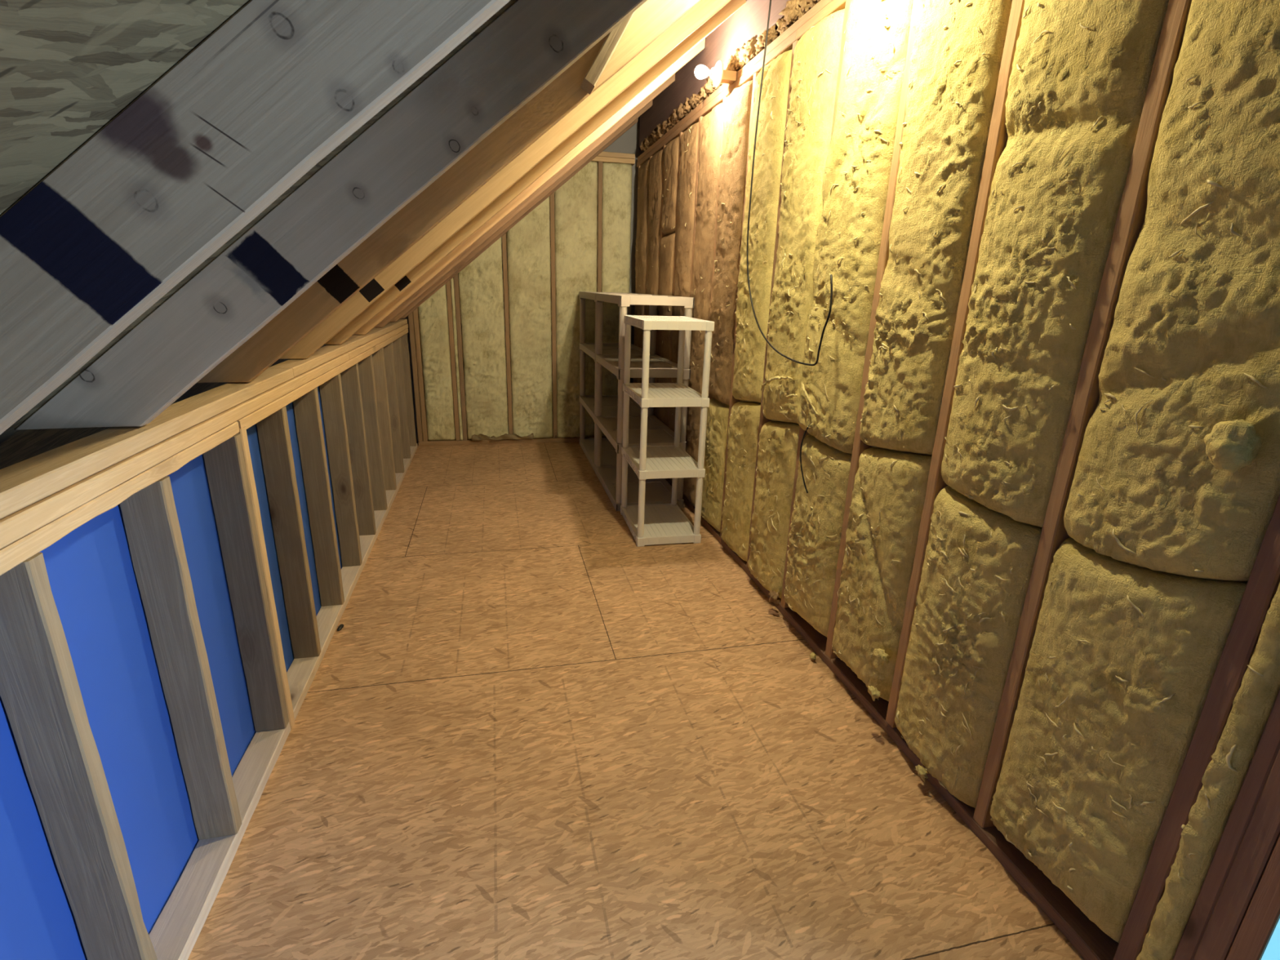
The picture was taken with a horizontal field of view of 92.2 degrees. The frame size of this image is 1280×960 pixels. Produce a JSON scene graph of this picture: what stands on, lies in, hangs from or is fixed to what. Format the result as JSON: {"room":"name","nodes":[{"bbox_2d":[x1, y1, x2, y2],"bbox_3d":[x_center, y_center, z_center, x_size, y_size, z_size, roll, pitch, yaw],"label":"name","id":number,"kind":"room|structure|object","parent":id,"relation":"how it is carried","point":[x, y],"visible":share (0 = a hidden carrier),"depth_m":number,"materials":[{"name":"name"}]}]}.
{"room":"attic","nodes":[
{"label":"attic","id":0,"kind":"room"},
{"bbox_2d":[0,386,342,959],"bbox_3d":[-1.284,0.230,2.080,0.026,1.110,7.300,-2,18,-13],"label":"wall","id":1,"kind":"structure","parent":0,"point":[95,592],"depth_m":1.31,"materials":[{"name":"paint"}]},
{"bbox_2d":[0,421,239,575],"bbox_3d":[-0.781,0.349,0.157,0.089,0.036,3.314,-2,18,-13],"label":"plate","id":2,"kind":"object","parent":1,"relation":"attached to","point":[24,548],"visible":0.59,"depth_m":1.10,"materials":[{"name":"yellow wood"}]},
{"bbox_2d":[0,352,349,549],"bbox_3d":[-0.939,0.101,0.808,0.092,0.036,4.740,-2,18,-13],"label":"plate","id":3,"kind":"object","parent":2,"relation":"on","point":[17,525],"visible":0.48,"depth_m":1.19,"materials":[{"name":"yellow wood"}]},
{"bbox_2d":[0,368,293,519],"bbox_3d":[-0.841,0.196,0.388,0.087,0.036,3.860,-2,18,-13],"label":"plate","id":4,"kind":"object","parent":3,"relation":"on","point":[24,483],"visible":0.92,"depth_m":1.17,"materials":[{"name":"yellow wood"}]},
{"bbox_2d":[0,0,510,435],"bbox_3d":[-0.032,-0.824,0.654,2.175,1.795,0.038,-2,18,-13],"label":"rafter","id":5,"kind":"object","parent":4,"relation":"on","point":[278,86],"visible":1,"depth_m":0.68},
{"bbox_2d":[14,0,647,430],"bbox_3d":[-0.169,-1.005,1.220,2.175,1.795,0.038,-2,18,-13],"label":"rafter","id":6,"kind":"object","parent":4,"relation":"on","point":[529,45],"visible":1,"depth_m":1.24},
{"bbox_2d":[196,0,702,382],"bbox_3d":[-0.305,-1.187,1.786,2.175,1.795,0.038,-2,18,-13],"label":"rafter","id":7,"kind":"object","parent":4,"relation":"on","point":[653,18],"visible":0.58,"depth_m":1.81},
{"bbox_2d":[580,11,635,94],"bbox_3d":[-0.049,-1.297,1.743,0.231,0.358,0.089,-2,18,-13],"label":"brace","id":8,"kind":"object","parent":7,"relation":"attached to","point":[606,51],"visible":0.76,"depth_m":1.72,"materials":[{"name":"wood"}]},
{"bbox_2d":[237,328,408,429],"bbox_3d":[-1.570,-0.698,3.430,0.089,0.036,3.714,-2,18,-13],"label":"plate","id":9,"kind":"object","parent":1,"relation":"attached to","point":[262,413],"visible":0.45,"depth_m":2.31,"materials":[{"name":"yellow wood"}]},
{"bbox_2d":[346,324,408,359],"bbox_3d":[-1.726,-0.945,4.077,0.092,0.036,2.296,-2,18,-13],"label":"plate","id":10,"kind":"object","parent":9,"relation":"on","point":[353,353],"visible":0.47,"depth_m":3.69,"materials":[{"name":"yellow wood"}]},
{"bbox_2d":[268,319,407,377],"bbox_3d":[-1.629,-0.851,3.657,0.087,0.036,3.176,-2,18,-13],"label":"plate","id":11,"kind":"object","parent":10,"relation":"on","point":[326,353],"visible":0.74,"depth_m":2.81,"materials":[{"name":"yellow wood"}]},
{"bbox_2d":[279,0,731,359],"bbox_3d":[-0.441,-1.368,2.353,2.175,1.795,0.038,-2,18,-13],"label":"rafter","id":12,"kind":"object","parent":11,"relation":"on","point":[704,10],"visible":0.51,"depth_m":2.38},
{"bbox_2d":[746,0,832,365],"bbox_3d":[0.578,-1.189,2.287,0.028,1.452,0.732,-3,18,-15],"label":"cable","id":13,"kind":"object","parent":12,"relation":"hanging from","point":[770,4],"visible":1,"depth_m":2.50,"materials":[{"name":"black rubber"}]},
{"bbox_2d":[400,117,638,318],"bbox_3d":[-1.098,-2.240,5.077,2.175,1.795,0.038,-2,18,-13],"label":"rafter","id":14,"kind":"object","parent":11,"relation":"on","point":[636,121],"visible":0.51,"depth_m":5.11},
{"bbox_2d":[390,99,653,321],"bbox_3d":[-0.987,-2.093,4.617,2.175,1.795,0.038,-2,18,-13],"label":"rafter","id":15,"kind":"object","parent":11,"relation":"on","point":[648,105],"visible":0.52,"depth_m":4.65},
{"bbox_2d":[374,73,675,327],"bbox_3d":[-0.851,-1.912,4.051,2.175,1.795,0.038,-2,18,-13],"label":"rafter","id":16,"kind":"object","parent":11,"relation":"on","point":[636,109],"visible":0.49,"depth_m":4.08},
{"bbox_2d":[353,37,705,334],"bbox_3d":[-0.714,-1.730,3.485,2.175,1.795,0.038,-2,18,-13],"label":"rafter","id":17,"kind":"object","parent":11,"relation":"on","point":[700,46],"visible":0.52,"depth_m":3.51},
{"bbox_2d":[324,0,746,344],"bbox_3d":[-0.578,-1.549,2.919,2.175,1.795,0.038,-2,18,-13],"label":"rafter","id":18,"kind":"object","parent":11,"relation":"on","point":[691,41],"visible":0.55,"depth_m":2.94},
{"bbox_2d":[0,0,516,469],"bbox_3d":[-0.229,-1.283,1.829,2.785,2.300,7.460,-2,18,-13],"label":"ceiling","id":19,"kind":"structure","parent":0,"point":[68,68],"depth_m":0.59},
{"bbox_2d":[639,0,790,147],"bbox_3d":[0.806,-2.012,1.770,0.046,0.621,7.000,-2,18,-13],"label":"ridge beam","id":20,"kind":"structure","parent":19,"relation":"attached to","point":[750,20],"depth_m":3.36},
{"bbox_2d":[400,116,644,443],"bbox_3d":[-1.025,-1.842,5.359,2.250,3.120,0.018,-2,18,-13],"label":"wall","id":21,"kind":"structure","parent":0,"point":[628,142],"depth_m":5.36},
{"bbox_2d":[187,441,1084,959],"bbox_3d":[-0.258,0.706,2.480,2.260,0.020,7.300,-2,18,-13],"label":"floor","id":22,"kind":"structure","parent":0,"point":[528,730],"depth_m":1.85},
{"bbox_2d":[148,722,290,959],"bbox_3d":[-0.810,1.294,0.455,0.091,0.040,3.318,-2,18,-13],"label":"plate","id":23,"kind":"object","parent":22,"relation":"on","point":[175,933],"visible":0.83,"depth_m":1.50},
{"bbox_2d":[0,552,157,959],"bbox_3d":[-0.981,0.575,1.075,0.090,0.954,0.040,-2,18,-13],"label":"stud","id":24,"kind":"object","parent":23,"relation":"on","point":[41,696],"visible":0.99,"depth_m":1.03,"materials":[{"name":"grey wood"}]},
{"bbox_2d":[119,475,241,839],"bbox_3d":[-1.072,0.454,1.452,0.091,0.954,0.040,-2,18,-13],"label":"stud","id":25,"kind":"object","parent":23,"relation":"on","point":[149,515],"visible":0.97,"depth_m":1.42,"materials":[{"name":"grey wood"}]},
{"bbox_2d":[202,433,288,731],"bbox_3d":[-1.163,0.333,1.830,0.091,0.954,0.040,-2,18,-13],"label":"stud","id":26,"kind":"object","parent":23,"relation":"on","point":[226,472],"visible":0.98,"depth_m":1.80,"materials":[{"name":"brown wood"}]},
{"bbox_2d":[238,426,294,729],"bbox_3d":[-1.171,0.334,1.869,0.092,1.004,0.040,-2,18,-13],"label":"stud","id":27,"kind":"object","parent":22,"relation":"on","point":[242,431],"visible":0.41,"depth_m":1.86,"materials":[{"name":"yellow wood"}]},
{"bbox_2d":[286,443,417,719],"bbox_3d":[-1.602,0.242,3.741,0.091,0.040,3.681,-2,18,-13],"label":"plate","id":28,"kind":"object","parent":22,"relation":"on","point":[301,673],"visible":0.59,"depth_m":2.63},
{"bbox_2d":[256,406,320,658],"bbox_3d":[-1.254,0.212,2.207,0.090,0.954,0.041,-2,18,-13],"label":"stud","id":29,"kind":"object","parent":28,"relation":"on","point":[273,431],"visible":0.97,"depth_m":2.18,"materials":[{"name":"brown wood"}]},
{"bbox_2d":[292,387,344,606],"bbox_3d":[-1.345,0.091,2.584,0.090,0.954,0.040,-2,18,-13],"label":"stud","id":30,"kind":"object","parent":28,"relation":"on","point":[308,425],"visible":0.95,"depth_m":2.56,"materials":[{"name":"brown wood"}]},
{"bbox_2d":[319,373,362,566],"bbox_3d":[-1.435,-0.029,2.961,0.091,0.954,0.040,-2,18,-13],"label":"stud","id":31,"kind":"object","parent":28,"relation":"on","point":[331,392],"visible":0.96,"depth_m":2.94,"materials":[{"name":"brown wood"}]},
{"bbox_2d":[339,363,376,535],"bbox_3d":[-1.527,-0.150,3.339,0.090,0.954,0.040,-2,18,-13],"label":"stud","id":32,"kind":"object","parent":28,"relation":"on","point":[350,380],"visible":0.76,"depth_m":3.32,"materials":[{"name":"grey wood"}]},
{"bbox_2d":[357,354,387,510],"bbox_3d":[-1.618,-0.271,3.716,0.091,0.954,0.040,-2,18,-13],"label":"stud","id":33,"kind":"object","parent":28,"relation":"on","point":[366,375],"visible":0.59,"depth_m":3.70,"materials":[{"name":"brown wood"}]},
{"bbox_2d":[372,347,396,489],"bbox_3d":[-1.709,-0.392,4.093,0.090,0.954,0.040,-2,18,-13],"label":"stud","id":34,"kind":"object","parent":28,"relation":"on","point":[378,357],"visible":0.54,"depth_m":4.08,"materials":[{"name":"brown wood"}]},
{"bbox_2d":[383,342,404,473],"bbox_3d":[-1.799,-0.512,4.471,0.090,0.954,0.040,-2,18,-13],"label":"stud","id":35,"kind":"object","parent":28,"relation":"on","point":[388,349],"visible":0.57,"depth_m":4.45,"materials":[{"name":"brown wood"}]},
{"bbox_2d":[392,337,410,458],"bbox_3d":[-1.890,-0.633,4.848,0.091,0.954,0.040,-2,18,-13],"label":"stud","id":36,"kind":"object","parent":28,"relation":"on","point":[397,344],"visible":0.58,"depth_m":4.83,"materials":[{"name":"brown wood"}]},
{"bbox_2d":[400,333,416,446],"bbox_3d":[-1.981,-0.754,5.225,0.091,0.954,0.040,-2,18,-13],"label":"stud","id":37,"kind":"object","parent":28,"relation":"on","point":[404,340],"visible":0.54,"depth_m":5.21,"materials":[{"name":"brown wood"}]},
{"bbox_2d":[417,435,606,445],"bbox_3d":[-1.052,-0.373,5.758,1.926,0.042,0.093,-2,18,-13],"label":"plate","id":38,"kind":"object","parent":22,"relation":"on","point":[438,442],"visible":0.59,"depth_m":5.66,"materials":[{"name":"brown wood"}]},
{"bbox_2d":[408,311,422,441],"bbox_3d":[-1.953,-0.922,5.366,0.040,1.187,0.090,-2,18,-13],"label":"stud","id":39,"kind":"object","parent":38,"relation":"on","point":[411,320],"visible":0.73,"depth_m":5.33,"materials":[{"name":"brown wood"}]},
{"bbox_2d":[413,307,427,441],"bbox_3d":[-1.912,-0.940,5.370,0.040,1.222,0.091,-2,18,-13],"label":"stud","id":40,"kind":"object","parent":38,"relation":"on","point":[415,314],"visible":0.78,"depth_m":5.34,"materials":[{"name":"brown wood"}]},
{"bbox_2d":[417,284,455,440],"bbox_3d":[-1.767,-1.030,5.349,0.238,1.410,0.123,-2,18,-13],"label":"insulation batt","id":41,"kind":"object","parent":38,"relation":"on","point":[433,313],"visible":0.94,"depth_m":5.33,"materials":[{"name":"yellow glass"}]},
{"bbox_2d":[445,280,460,440],"bbox_3d":[-1.636,-1.069,5.395,0.038,1.468,0.090,-2,18,-13],"label":"stud","id":42,"kind":"object","parent":38,"relation":"on","point":[447,284],"visible":0.79,"depth_m":5.36,"materials":[{"name":"brown wood"}]},
{"bbox_2d":[450,277,462,439],"bbox_3d":[-1.603,-1.068,5.397,0.025,1.463,0.085,-2,18,-13],"label":"stud","id":43,"kind":"object","parent":38,"relation":"on","point":[454,315],"visible":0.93,"depth_m":5.36,"materials":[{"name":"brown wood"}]},
{"bbox_2d":[453,273,467,440],"bbox_3d":[-1.572,-1.097,5.402,0.038,1.522,0.090,-2,18,-13],"label":"stud","id":44,"kind":"object","parent":38,"relation":"on","point":[456,277],"visible":0.87,"depth_m":5.37,"materials":[{"name":"brown wood"}]},
{"bbox_2d":[458,237,508,439],"bbox_3d":[-1.365,-1.232,5.384,0.366,1.798,0.118,-2,18,-13],"label":"insulation batt","id":45,"kind":"object","parent":38,"relation":"on","point":[481,289],"visible":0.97,"depth_m":5.36,"materials":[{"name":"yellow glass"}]},
{"bbox_2d":[471,433,533,440],"bbox_3d":[-1.248,-0.397,5.612,0.550,0.069,0.048,-2,18,-13],"label":"paper","id":46,"kind":"object","parent":45,"relation":"attached to","point":[480,437],"visible":1,"depth_m":5.61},
{"bbox_2d":[502,233,512,434],"bbox_3d":[-1.172,-1.274,5.442,0.038,1.857,0.090,-2,18,-13],"label":"stud","id":47,"kind":"object","parent":38,"relation":"on","point":[504,237],"visible":0.95,"depth_m":5.39,"materials":[{"name":"brown wood"}]},
{"bbox_2d":[506,196,552,438],"bbox_3d":[-0.964,-1.408,5.421,0.366,2.133,0.124,-2,18,-13],"label":"insulation batt","id":48,"kind":"object","parent":38,"relation":"on","point":[528,242],"visible":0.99,"depth_m":5.39,"materials":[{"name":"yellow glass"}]},
{"bbox_2d":[549,192,557,438],"bbox_3d":[-0.771,-1.450,5.482,0.038,2.192,0.090,-2,18,-13],"label":"stud","id":49,"kind":"object","parent":38,"relation":"on","point":[552,196],"visible":0.84,"depth_m":5.43,"materials":[{"name":"brown wood"}]},
{"bbox_2d":[554,160,597,437],"bbox_3d":[-0.566,-1.532,5.476,0.366,2.360,0.126,-2,18,-13],"label":"insulation batt","id":50,"kind":"object","parent":38,"relation":"on","point":[575,202],"visible":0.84,"depth_m":5.38,"materials":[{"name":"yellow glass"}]},
{"bbox_2d":[596,161,602,292],"bbox_3d":[-0.373,-1.549,5.546,0.038,2.365,0.090,-2,18,-13],"label":"stud","id":51,"kind":"object","parent":38,"relation":"on","point":[599,218],"visible":0.38,"depth_m":5.30,"materials":[{"name":"brown wood"}]},
{"bbox_2d":[591,155,635,165],"bbox_3d":[-0.259,-2.698,5.205,0.423,0.038,0.091,-2,18,-13],"label":"plate","id":52,"kind":"object","parent":51,"relation":"on","point":[604,159],"visible":0.68,"depth_m":5.17,"materials":[{"name":"yellow wood"}]},
{"bbox_2d":[601,162,631,436],"bbox_3d":[-0.224,-1.546,5.554,0.256,2.360,0.126,-2,18,-13],"label":"insulation batt","id":53,"kind":"object","parent":38,"relation":"on","point":[616,177],"visible":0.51,"depth_m":5.37,"materials":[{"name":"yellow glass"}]},
{"bbox_2d":[579,291,651,471],"bbox_3d":[-0.220,-0.860,5.178,0.462,1.360,0.912,-2,18,-13],"label":"shelving unit","id":54,"kind":"object","parent":22,"relation":"on","point":[610,402],"visible":0.45,"depth_m":5.34,"materials":[{"name":"grey plastic"}]},
{"bbox_2d":[595,293,694,511],"bbox_3d":[-0.014,-0.587,4.324,0.462,1.360,0.912,-2,18,-13],"label":"shelving unit","id":55,"kind":"object","parent":22,"relation":"on","point":[657,491],"visible":0.8,"depth_m":4.16,"materials":[{"name":"grey plastic"}]},
{"bbox_2d":[620,315,714,546],"bbox_3d":[0.130,-0.305,3.620,0.378,1.251,0.561,-2,18,-12],"label":"shelving unit","id":56,"kind":"object","parent":22,"relation":"on","point":[655,523],"visible":1,"depth_m":3.53,"materials":[{"name":"beige plastic"}]},
{"bbox_2d":[665,478,671,485],"bbox_3d":[0.221,0.034,4.577,0.032,0.041,0.161,-2,18,-13],"label":"plate","id":57,"kind":"object","parent":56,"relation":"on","point":[668,480],"depth_m":4.61,"materials":[{"name":"brown wood"}]},
{"bbox_2d":[633,159,649,382],"bbox_3d":[0.037,-1.448,5.307,0.145,2.329,0.367,-2,18,-13],"label":"insulation batt","id":58,"kind":"object","parent":57,"relation":"on","point":[641,252],"visible":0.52,"depth_m":5.08,"materials":[{"name":"brown glass"}]},
{"bbox_2d":[645,148,663,382],"bbox_3d":[0.129,-1.328,4.930,0.143,2.329,0.367,-2,18,-13],"label":"insulation batt","id":59,"kind":"object","parent":57,"relation":"on","point":[655,171],"visible":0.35,"depth_m":4.67,"materials":[{"name":"brown glass"}]},
{"bbox_2d":[653,145,665,415],"bbox_3d":[0.204,-1.267,4.749,0.138,2.340,0.041,-2,18,-13],"label":"stud","id":60,"kind":"object","parent":57,"relation":"on","point":[662,234],"visible":0.17,"depth_m":4.56,"materials":[{"name":"red wood"}]},
{"bbox_2d":[653,232,675,426],"bbox_3d":[0.213,-0.922,4.642,0.141,1.732,0.367,-2,18,-13],"label":"insulation batt","id":61,"kind":"object","parent":57,"relation":"on","point":[667,246],"visible":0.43,"depth_m":4.47,"materials":[{"name":"brown glass"}]},
{"bbox_2d":[660,136,679,235],"bbox_3d":[0.246,-2.035,4.294,0.141,0.592,0.367,-2,18,-13],"label":"insulation batt","id":62,"kind":"object","parent":61,"relation":"on","point":[671,151],"visible":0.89,"depth_m":4.22,"materials":[{"name":"brown glass"}]},
{"bbox_2d":[667,132,683,426],"bbox_3d":[0.295,-1.146,4.372,0.138,2.340,0.040,-2,18,-13],"label":"stud","id":63,"kind":"object","parent":57,"relation":"on","point":[681,133],"visible":0.17,"depth_m":4.21,"materials":[{"name":"red wood"}]},
{"bbox_2d":[668,121,698,480],"bbox_3d":[0.310,-1.086,4.176,0.146,2.329,0.367,-2,18,-13],"label":"insulation batt","id":64,"kind":"object","parent":57,"relation":"on","point":[689,138],"visible":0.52,"depth_m":3.94,"materials":[{"name":"brown glass"}]},
{"bbox_2d":[689,115,702,297],"bbox_3d":[0.386,-1.025,3.994,0.138,2.340,0.040,-2,18,-13],"label":"stud","id":65,"kind":"object","parent":57,"relation":"on","point":[700,117],"visible":0.13,"depth_m":3.76,"materials":[{"name":"red wood"}]},
{"bbox_2d":[683,102,722,506],"bbox_3d":[0.402,-0.965,3.799,0.144,2.329,0.367,-2,18,-13],"label":"insulation batt","id":66,"kind":"object","parent":57,"relation":"on","point":[710,126],"visible":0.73,"depth_m":3.62,"materials":[{"name":"brown glass"}]},
{"bbox_2d":[701,398,728,532],"bbox_3d":[0.462,-0.091,3.655,0.160,0.749,0.367,-2,18,-13],"label":"insulation batt","id":67,"kind":"object","parent":57,"relation":"on","point":[717,414],"visible":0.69,"depth_m":3.56,"materials":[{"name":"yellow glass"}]},
{"bbox_2d":[708,80,752,405],"bbox_3d":[0.498,-1.204,3.308,0.154,1.575,0.367,-2,18,-13],"label":"insulation batt","id":68,"kind":"object","parent":67,"relation":"on","point":[737,106],"visible":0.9,"depth_m":3.22,"materials":[{"name":"brown glass"}]},
{"bbox_2d":[707,97,726,399],"bbox_3d":[0.477,-0.904,3.617,0.138,2.340,0.041,-2,18,-13],"label":"stud","id":69,"kind":"object","parent":57,"relation":"on","point":[724,98],"visible":0.12,"depth_m":3.37,"materials":[{"name":"red wood"}]},
{"bbox_2d":[720,72,758,537],"bbox_3d":[0.568,-0.784,3.240,0.138,2.340,0.041,-2,18,-13],"label":"stud","id":70,"kind":"object","parent":57,"relation":"on","point":[732,400],"visible":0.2,"depth_m":3.26,"materials":[{"name":"red wood"}]},
{"bbox_2d":[636,30,796,167],"bbox_3d":[0.367,-2.228,3.853,0.136,0.037,2.926,-2,18,-13],"label":"plate","id":71,"kind":"object","parent":70,"relation":"on","point":[787,45],"visible":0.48,"depth_m":3.22,"materials":[{"name":"red wood"}]},
{"bbox_2d":[637,102,702,161],"bbox_3d":[0.235,-2.445,4.404,0.132,0.037,1.716,-2,18,-13],"label":"plate","id":72,"kind":"object","parent":71,"relation":"on","point":[699,107],"visible":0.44,"depth_m":4.17,"materials":[{"name":"red wood"}]},
{"bbox_2d":[694,60,736,87],"bbox_3d":[0.374,-2.031,3.079,0.210,0.114,0.114,-2,18,-13],"label":"holder","id":73,"kind":"object","parent":71,"relation":"attached to","point":[719,76],"visible":1,"depth_m":3.06,"materials":[{"name":"white ceramic"}]},
{"bbox_2d":[720,538,1119,959],"bbox_3d":[0.822,0.735,2.394,0.141,0.041,2.561,-2,18,-13],"label":"plate","id":74,"kind":"object","parent":22,"relation":"on","point":[1090,941],"visible":0.41,"depth_m":1.63,"materials":[{"name":"brown wood"}]},
{"bbox_2d":[720,400,760,561],"bbox_3d":[0.558,-0.016,3.264,0.153,0.845,0.367,-2,18,-13],"label":"insulation batt","id":75,"kind":"object","parent":74,"relation":"on","point":[744,418],"visible":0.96,"depth_m":3.19,"materials":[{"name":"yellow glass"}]},
{"bbox_2d":[731,48,792,402],"bbox_3d":[0.589,-1.105,2.923,0.156,1.529,0.367,-2,18,-13],"label":"insulation batt","id":76,"kind":"object","parent":75,"relation":"on","point":[750,344],"visible":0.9,"depth_m":2.83,"materials":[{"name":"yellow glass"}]},
{"bbox_2d":[746,40,798,568],"bbox_3d":[0.659,-0.663,2.862,0.138,2.340,0.041,-2,18,-13],"label":"stud","id":77,"kind":"object","parent":74,"relation":"on","point":[763,420],"visible":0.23,"depth_m":2.78,"materials":[{"name":"red wood"}]},
{"bbox_2d":[747,421,799,598],"bbox_3d":[0.646,0.111,2.889,0.158,0.832,0.367,-2,18,-13],"label":"insulation batt","id":78,"kind":"object","parent":74,"relation":"on","point":[778,440],"visible":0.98,"depth_m":2.81,"materials":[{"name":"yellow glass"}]},
{"bbox_2d":[762,8,844,423],"bbox_3d":[0.679,-0.971,2.541,0.161,1.552,0.383,-2,18,-13],"label":"insulation batt","id":79,"kind":"object","parent":78,"relation":"on","point":[816,54],"visible":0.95,"depth_m":2.44,"materials":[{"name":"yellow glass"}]},
{"bbox_2d":[780,0,851,608],"bbox_3d":[0.750,-0.542,2.485,0.138,2.340,0.041,-2,18,-13],"label":"stud","id":80,"kind":"object","parent":74,"relation":"on","point":[783,603],"visible":0.12,"depth_m":2.58,"materials":[{"name":"red wood"}]},
{"bbox_2d":[783,434,852,636],"bbox_3d":[0.731,0.231,2.510,0.171,0.794,0.367,-2,18,-13],"label":"insulation batt","id":81,"kind":"object","parent":74,"relation":"on","point":[815,534],"visible":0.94,"depth_m":2.42,"materials":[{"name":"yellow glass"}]},
{"bbox_2d":[796,0,913,453],"bbox_3d":[0.763,-0.866,2.175,0.168,1.529,0.383,-2,18,-13],"label":"insulation batt","id":82,"kind":"object","parent":81,"relation":"on","point":[857,171],"visible":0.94,"depth_m":2.09,"materials":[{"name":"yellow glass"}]},
{"bbox_2d":[825,0,918,658],"bbox_3d":[0.841,-0.421,2.108,0.138,2.340,0.040,-2,18,-13],"label":"stud","id":83,"kind":"object","parent":74,"relation":"on","point":[859,446],"visible":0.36,"depth_m":2.05,"materials":[{"name":"red wood"}]},
{"bbox_2d":[831,446,932,701],"bbox_3d":[0.832,0.305,2.120,0.154,0.891,0.367,-2,18,-13],"label":"insulation batt","id":84,"kind":"object","parent":74,"relation":"on","point":[889,491],"visible":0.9,"depth_m":2.04,"materials":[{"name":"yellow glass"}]},
{"bbox_2d":[859,0,1012,454],"bbox_3d":[0.861,-0.770,1.783,0.159,1.472,0.367,-2,18,-13],"label":"insulation batt","id":85,"kind":"object","parent":84,"relation":"on","point":[955,60],"visible":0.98,"depth_m":1.72,"materials":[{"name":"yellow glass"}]},
{"bbox_2d":[885,0,1024,728],"bbox_3d":[0.931,-0.300,1.731,0.138,2.340,0.041,-2,18,-13],"label":"stud","id":86,"kind":"object","parent":74,"relation":"on","point":[997,138],"visible":0.34,"depth_m":1.68,"materials":[{"name":"red wood"}]},
{"bbox_2d":[795,0,846,39],"bbox_3d":[1.157,-1.179,0.575,0.136,0.037,4.130,-2,18,-13],"label":"plate","id":87,"kind":"object","parent":86,"relation":"on","point":[834,6],"visible":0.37,"depth_m":2.28,"materials":[{"name":"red wood"}]},
{"bbox_2d":[702,0,832,107],"bbox_3d":[1.025,-1.395,1.126,0.132,0.037,5.340,-2,18,-13],"label":"plate","id":88,"kind":"object","parent":87,"relation":"on","point":[821,4],"visible":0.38,"depth_m":2.66,"materials":[{"name":"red wood"}]},
{"bbox_2d":[640,0,820,151],"bbox_3d":[0.416,-2.208,3.414,0.126,0.131,3.453,-2,18,-13],"label":"insulation","id":89,"kind":"object","parent":88,"relation":"on","point":[794,10],"visible":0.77,"depth_m":2.99,"materials":[{"name":"brown glass"}]},
{"bbox_2d":[894,485,1042,808],"bbox_3d":[0.916,0.468,1.754,0.164,0.844,0.367,-2,18,-13],"label":"insulation batt","id":90,"kind":"object","parent":74,"relation":"on","point":[979,561],"visible":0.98,"depth_m":1.68,"materials":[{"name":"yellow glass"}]},
{"bbox_2d":[941,0,1168,527],"bbox_3d":[0.949,-0.641,1.407,0.164,1.489,0.367,-2,18,-13],"label":"insulation batt","id":91,"kind":"object","parent":90,"relation":"on","point":[1079,78],"visible":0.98,"depth_m":1.38,"materials":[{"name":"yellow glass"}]},
{"bbox_2d":[973,0,1191,828],"bbox_3d":[1.022,-0.180,1.354,0.138,2.340,0.040,-2,18,-13],"label":"stud","id":92,"kind":"object","parent":74,"relation":"on","point":[1131,216],"visible":0.38,"depth_m":1.32,"materials":[{"name":"red wood"}]},
{"bbox_2d":[990,537,1248,942],"bbox_3d":[1.014,0.548,1.366,0.152,0.885,0.367,-2,18,-13],"label":"insulation batt","id":93,"kind":"object","parent":74,"relation":"on","point":[1123,660],"visible":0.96,"depth_m":1.29,"materials":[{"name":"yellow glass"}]},
{"bbox_2d":[1063,0,1279,581],"bbox_3d":[1.045,-0.525,1.030,0.154,1.479,0.367,-2,18,-13],"label":"insulation batt","id":94,"kind":"object","parent":93,"relation":"on","point":[1193,346],"visible":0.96,"depth_m":1.08,"materials":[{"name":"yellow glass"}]},
{"bbox_2d":[1204,418,1261,472],"bbox_3d":[0.982,-0.059,1.025,0.067,0.088,0.076,-2,18,-13],"label":"tuft","id":95,"kind":"object","parent":94,"relation":"attached to","point":[1230,446],"visible":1,"depth_m":1.01,"materials":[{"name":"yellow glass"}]},
{"bbox_2d":[1112,493,1279,959],"bbox_3d":[1.113,-0.059,0.976,0.138,2.340,0.041,-2,18,-13],"label":"stud","id":96,"kind":"object","parent":74,"relation":"on","point":[1262,585],"visible":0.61,"depth_m":1.12,"materials":[{"name":"red wood"}]},
{"bbox_2d":[1136,582,1279,959],"bbox_3d":[1.079,0.599,1.132,0.135,0.975,0.048,-2,18,-13],"label":"insulation batt","id":97,"kind":"object","parent":74,"relation":"on","point":[1222,780],"visible":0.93,"depth_m":1.10,"materials":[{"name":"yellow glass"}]},
{"bbox_2d":[1172,689,1279,959],"bbox_3d":[1.133,-0.035,0.900,0.133,2.340,0.028,-2,18,-13],"label":"stud","id":98,"kind":"object","parent":74,"relation":"on","point":[1268,748],"visible":0.56,"depth_m":1.09,"materials":[{"name":"red wood"}]},
{"bbox_2d":[1193,749,1279,959],"bbox_3d":[1.139,-0.024,0.868,0.137,2.340,0.039,-2,18,-13],"label":"stud","id":99,"kind":"object","parent":74,"relation":"on","point":[1262,833],"visible":0.72,"depth_m":1.07,"materials":[{"name":"red wood"}]},
{"bbox_2d":[1226,835,1279,959],"bbox_3d":[1.147,0.006,0.836,0.137,2.378,0.039,-2,18,-13],"label":"stud","id":100,"kind":"object","parent":22,"relation":"on","point":[1263,912],"visible":0.96,"depth_m":1.05,"materials":[{"name":"red wood"}]},
{"bbox_2d":[1258,914,1279,959],"bbox_3d":[1.262,0.299,0.443,0.168,2.060,0.918,-2,18,-13],"label":"door","id":101,"kind":"structure","parent":22,"relation":"on","point":[1271,951],"depth_m":1.05,"materials":[{"name":"paint"}]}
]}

